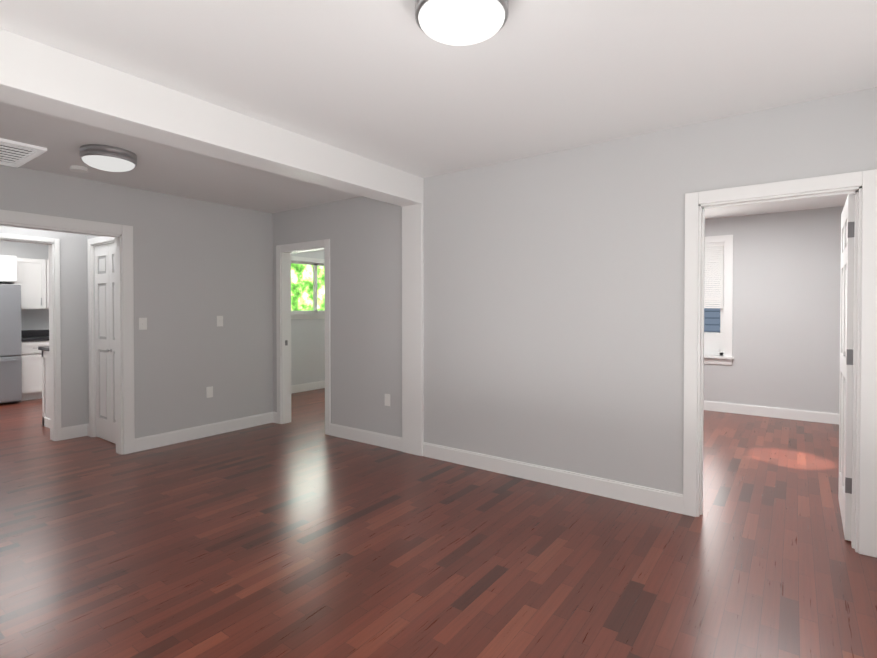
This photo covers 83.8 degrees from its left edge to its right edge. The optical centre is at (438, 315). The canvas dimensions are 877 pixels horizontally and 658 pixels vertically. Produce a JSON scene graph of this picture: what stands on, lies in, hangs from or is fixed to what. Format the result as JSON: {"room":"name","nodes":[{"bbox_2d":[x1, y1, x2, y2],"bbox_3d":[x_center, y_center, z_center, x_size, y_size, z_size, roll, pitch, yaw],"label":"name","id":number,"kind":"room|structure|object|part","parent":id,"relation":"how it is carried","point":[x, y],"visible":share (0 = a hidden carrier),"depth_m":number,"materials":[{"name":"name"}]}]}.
{"room":"empty living room","nodes":[
{"label":"empty living room","id":0,"kind":"room"},
{"bbox_2d":[0,241,48,329],"bbox_3d":[-7.088,-0.012,7.058,0.120,2.570,4.100,0,1,36],"label":"wall","id":1,"kind":"structure","parent":0,"point":[34,319],"depth_m":7.78,"materials":[{"name":"white paint"}]},
{"bbox_2d":[0,255,19,282],"bbox_3d":[-6.575,-0.678,7.138,0.595,0.380,0.513,0,1,36],"label":"upper cabinet","id":2,"kind":"object","parent":1,"relation":"attached to","point":[9,265],"depth_m":7.11,"materials":[{"name":"white wood"}]},
{"bbox_2d":[6,258,48,308],"bbox_3d":[-6.283,-0.485,7.753,0.345,0.780,0.800,0,1,36],"label":"upper cabinet","id":3,"kind":"object","parent":1,"relation":"attached to","point":[30,276],"depth_m":7.54,"materials":[{"name":"white wood"}]},
{"bbox_2d":[0,226,87,427],"bbox_3d":[-4.123,0.014,4.895,0.120,2.570,4.100,0,1,36],"label":"wall","id":4,"kind":"structure","parent":0,"point":[74,329],"depth_m":5.16,"materials":[{"name":"grey paint"}]},
{"bbox_2d":[0,233,60,440],"bbox_3d":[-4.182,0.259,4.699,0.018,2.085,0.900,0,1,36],"label":"door frame","id":5,"kind":"structure","parent":4,"relation":"attached to","point":[56,242],"depth_m":5.03,"materials":[{"name":"white wood"}]},
{"bbox_2d":[61,423,88,439],"bbox_3d":[-3.846,1.232,5.174,0.016,0.127,0.245,0,1,36],"label":"baseboard","id":6,"kind":"structure","parent":4,"relation":"attached to","point":[71,432],"depth_m":5.16,"materials":[{"name":"white wood"}]},
{"bbox_2d":[87,235,99,422],"bbox_3d":[-3.357,0.012,5.029,0.960,2.570,0.120,0,1,36],"label":"wall","id":7,"kind":"structure","parent":0,"point":[90,236],"depth_m":5.26,"materials":[{"name":"grey paint"}]},
{"bbox_2d":[88,236,113,436],"bbox_3d":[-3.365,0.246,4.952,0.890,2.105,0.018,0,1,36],"label":"trim","id":8,"kind":"structure","parent":7,"relation":"attached to","point":[96,240],"depth_m":5.18,"materials":[{"name":"white wood"}]},
{"bbox_2d":[95,243,115,443],"bbox_3d":[-3.352,0.280,4.970,0.730,2.020,0.076,0,1,36],"label":"closet door","id":9,"kind":"structure","parent":7,"relation":"in","point":[105,341],"depth_m":5.05,"materials":[{"name":"white wood"}]},
{"bbox_2d":[0,165,272,437],"bbox_3d":[-3.286,0.022,4.210,0.120,2.570,4.220,0,1,36],"label":"wall","id":10,"kind":"structure","parent":0,"point":[199,266],"depth_m":5.05,"materials":[{"name":"grey paint"}]},
{"bbox_2d":[0,209,134,454],"bbox_3d":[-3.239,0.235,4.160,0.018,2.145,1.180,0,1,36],"label":"door frame","id":11,"kind":"structure","parent":10,"relation":"attached to","point":[125,232],"depth_m":4.57,"materials":[{"name":"white wood"}]},
{"bbox_2d":[139,318,146,329],"bbox_3d":[-2.843,0.081,4.704,0.014,0.116,0.072,0,1,36],"label":"light switch","id":12,"kind":"object","parent":10,"relation":"attached to","point":[142,323],"visible":1,"depth_m":4.70,"materials":[{"name":"white plastic"}]},
{"bbox_2d":[135,412,272,451],"bbox_3d":[-3.196,1.244,4.233,0.016,0.127,4.100,0,1,36],"label":"baseboard","id":13,"kind":"structure","parent":10,"relation":"attached to","point":[166,438],"depth_m":5.15,"materials":[{"name":"white wood"}]},
{"bbox_2d":[206,386,212,397],"bbox_3d":[-2.456,0.825,5.248,0.008,0.116,0.072,0,1,36],"label":"electrical outlet","id":14,"kind":"object","parent":10,"relation":"attached to","point":[209,392],"visible":1,"depth_m":5.24,"materials":[{"name":"white plastic"}]},
{"bbox_2d":[217,316,222,326],"bbox_3d":[-2.383,0.064,5.334,0.014,0.116,0.072,0,1,36],"label":"light switch","id":15,"kind":"object","parent":10,"relation":"attached to","point":[219,320],"visible":1,"depth_m":5.33,"materials":[{"name":"white plastic"}]},
{"bbox_2d":[0,102,360,212],"bbox_3d":[-2.370,-1.231,3.601,2.060,0.070,4.100,0,1,36],"label":"ceiling","id":16,"kind":"structure","parent":0,"point":[165,169],"depth_m":4.05,"materials":[{"name":"white paint"}]},
{"bbox_2d":[0,138,46,167],"bbox_3d":[-3.239,-1.184,3.480,0.700,0.020,0.540,0,1,36],"label":"ceiling vent","id":17,"kind":"object","parent":16,"relation":"in","point":[15,154],"visible":1,"depth_m":3.54,"materials":[{"name":"white metal"}]},
{"bbox_2d":[69,165,87,172],"bbox_3d":[-2.913,-1.185,3.960,0.124,0.030,0.124,0,1,36],"label":"smoke detector","id":18,"kind":"object","parent":16,"relation":"attached to","point":[78,169],"visible":1,"depth_m":3.93,"materials":[{"name":"white plastic"}]},
{"bbox_2d":[79,144,136,171],"bbox_3d":[-2.418,-1.131,3.587,0.350,0.128,0.350,0,1,36],"label":"ceiling light","id":19,"kind":"object","parent":16,"relation":"attached to","point":[108,158],"visible":1,"depth_m":3.48,"materials":[{"name":"white glass"}]},
{"bbox_3d":[-2.418,-1.097,3.588,0.326,0.058,0.326,0,1,36],"label":"lamp shade","id":20,"kind":"part","parent":19,"relation":"part of","materials":[{"name":"white glass"}]},
{"bbox_2d":[291,250,324,385],"bbox_3d":[-2.300,-0.024,8.107,0.120,2.570,3.000,0,1,36],"label":"wall","id":21,"kind":"structure","parent":0,"point":[307,350],"depth_m":8.17,"materials":[{"name":"white paint"}]},
{"bbox_2d":[291,256,324,318],"bbox_3d":[-2.296,-0.448,8.013,0.130,1.020,2.480,0,1,36],"label":"porch window","id":22,"kind":"structure","parent":21,"relation":"in","point":[314,313],"depth_m":8.26,"materials":[{"name":"white wood"}]},
{"bbox_2d":[291,381,324,393],"bbox_3d":[-2.280,1.198,8.033,0.016,0.127,2.880,0,1,36],"label":"baseboard","id":23,"kind":"structure","parent":21,"relation":"attached to","point":[307,386],"depth_m":8.15,"materials":[{"name":"white wood"}]},
{"bbox_2d":[0,388,876,657],"bbox_3d":[-1.546,1.324,5.321,12.600,0.060,9.600,0,1,36],"label":"floor","id":24,"kind":"structure","parent":0,"point":[301,534],"depth_m":2.70,"materials":[{"name":"brown wood"}]},
{"bbox_2d":[0,284,21,403],"bbox_3d":[-6.581,0.405,6.909,0.820,1.700,0.910,0,1,36],"label":"fridge","id":25,"kind":"object","parent":24,"relation":"on","point":[10,351],"visible":1,"depth_m":6.96,"materials":[{"name":"silver metal"}]},
{"bbox_3d":[-6.273,0.243,6.676,0.050,0.830,0.800,0,1,36],"label":"handle","id":26,"kind":"part","parent":25,"relation":"part of","materials":[{"name":"silver metal"}]},
{"bbox_2d":[20,330,48,400],"bbox_3d":[-6.066,0.750,7.797,0.660,1.030,1.105,0,1,36],"label":"base cabinet","id":27,"kind":"object","parent":24,"relation":"on","point":[31,342],"visible":0.19,"depth_m":7.32,"materials":[{"name":"white wood"}]},
{"bbox_2d":[42,350,49,427],"bbox_3d":[-3.989,0.844,6.107,0.600,0.880,1.391,0,1,36],"label":"base cabinet","id":28,"kind":"object","parent":24,"relation":"on","point":[45,388],"depth_m":5.68,"materials":[{"name":"white wood"}]},
{"bbox_2d":[38,346,48,349],"bbox_3d":[-3.996,0.380,6.091,0.660,0.040,1.416,0,1,36],"label":"countertop","id":29,"kind":"structure","parent":28,"relation":"on","point":[39,347],"depth_m":5.64,"materials":[{"name":"black stone"}]},
{"bbox_2d":[0,0,876,218],"bbox_3d":[-1.546,-1.316,5.289,12.600,0.080,9.600,0,1,36],"label":"ceiling","id":30,"kind":"structure","parent":0,"point":[391,83],"depth_m":2.42,"materials":[{"name":"white paint"}]},
{"bbox_2d":[0,29,423,206],"bbox_3d":[-1.441,-1.128,2.924,0.240,0.240,4.100,0,1,36],"label":"beam","id":31,"kind":"structure","parent":30,"relation":"attached to","point":[41,77],"depth_m":2.72,"materials":[{"name":"white paint"}]},
{"bbox_2d":[415,0,507,45],"bbox_3d":[0.090,-1.172,1.918,0.364,0.128,0.364,0,1,36],"label":"ceiling light","id":32,"kind":"object","parent":30,"relation":"attached to","point":[459,22],"visible":1,"depth_m":1.86,"materials":[{"name":"white glass"}]},
{"bbox_2d":[272,87,876,533],"bbox_3d":[-0.141,0.018,4.601,7.740,2.570,0.120,0,1,36],"label":"wall","id":33,"kind":"structure","parent":0,"point":[552,309],"depth_m":3.76,"materials":[{"name":"grey paint"}]},
{"bbox_2d":[276,239,330,434],"bbox_3d":[-1.511,0.233,5.594,0.930,2.115,0.140,0,1,36],"label":"door frame","id":34,"kind":"structure","parent":33,"relation":"attached to","point":[325,243],"depth_m":5.78,"materials":[{"name":"white wood"}]},
{"bbox_2d":[385,394,389,405],"bbox_3d":[-0.502,0.830,4.795,0.072,0.116,0.008,0,1,36],"label":"electrical outlet","id":35,"kind":"object","parent":33,"relation":"attached to","point":[387,399],"visible":1,"depth_m":4.79,"materials":[{"name":"white plastic"}]},
{"bbox_2d":[402,203,423,455],"bbox_3d":[-0.242,0.135,4.583,0.240,2.335,0.030,0,1,36],"label":"post","id":36,"kind":"object","parent":33,"relation":"attached to","point":[412,329],"visible":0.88,"depth_m":4.56,"materials":[{"name":"white paint"}]},
{"bbox_2d":[273,412,682,513],"bbox_3d":[0.425,1.245,4.119,6.000,0.127,0.016,0,1,36],"label":"baseboard","id":37,"kind":"structure","parent":33,"relation":"attached to","point":[648,497],"depth_m":3.87,"materials":[{"name":"white wood"}]},
{"bbox_2d":[683,169,876,557],"bbox_3d":[2.050,0.262,2.996,0.965,2.120,0.140,0,1,36],"label":"door frame","id":38,"kind":"structure","parent":33,"relation":"attached to","point":[866,180],"depth_m":2.77,"materials":[{"name":"white wood"}]},
{"bbox_2d":[838,194,854,540],"bbox_3d":[2.659,0.302,3.128,0.111,2.020,0.778,1,1,37],"label":"door","id":39,"kind":"structure","parent":33,"relation":"in","point":[846,343],"depth_m":2.86,"materials":[{"name":"white wood"}]},
{"bbox_3d":[2.397,0.248,2.842,0.037,1.580,0.005,0,1,36],"label":"right door hinges","id":40,"kind":"part","parent":39,"relation":"part of","materials":[{"name":"silver metal"}]},
{"bbox_2d":[704,206,843,413],"bbox_3d":[3.643,-0.007,6.631,3.780,2.570,0.120,0,1,36],"label":"wall","id":41,"kind":"structure","parent":0,"point":[786,309],"depth_m":6.08,"materials":[{"name":"grey paint"}]},
{"bbox_2d":[704,235,733,364],"bbox_3d":[3.475,-0.205,6.714,1.020,1.705,0.180,0,1,36],"label":"window","id":42,"kind":"structure","parent":41,"relation":"in","point":[724,356],"depth_m":6.43,"materials":[{"name":"white wood"}]},
{"bbox_2d":[704,332,719,351],"bbox_3d":[3.756,0.386,6.851,0.410,0.300,0.340,0,1,36],"label":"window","id":43,"kind":"structure","parent":42,"relation":"attached to","point":[711,341],"depth_m":6.66,"materials":[{"name":"white"}]},
{"bbox_2d":[704,243,723,307],"bbox_3d":[3.473,-0.530,6.707,0.766,0.868,0.037,0,1,36],"label":"window blinds","id":44,"kind":"object","parent":42,"relation":"attached to","point":[713,273],"visible":0.29,"depth_m":6.54,"materials":[{"name":"white plastic"}]},
{"bbox_2d":[704,401,838,424],"bbox_3d":[3.651,1.216,6.556,3.660,0.127,0.016,0,1,36],"label":"baseboard","id":45,"kind":"structure","parent":41,"relation":"attached to","point":[803,415],"depth_m":6.14,"materials":[{"name":"white wood"}]},
{"label":"outside","id":46,"kind":"structure","parent":0,"visible":0},
{"bbox_2d":[291,263,324,310],"bbox_3d":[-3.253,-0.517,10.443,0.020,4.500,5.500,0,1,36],"label":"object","id":47,"kind":"structure","parent":46,"point":[301,287],"depth_m":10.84,"materials":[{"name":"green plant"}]},
{"bbox_2d":[704,258,720,331],"bbox_3d":[4.407,-0.138,7.991,5.810,3.800,0.020,0,1,36],"label":"room window","id":48,"kind":"structure","parent":46,"point":[711,319],"depth_m":7.95,"materials":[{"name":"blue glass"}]}
]}

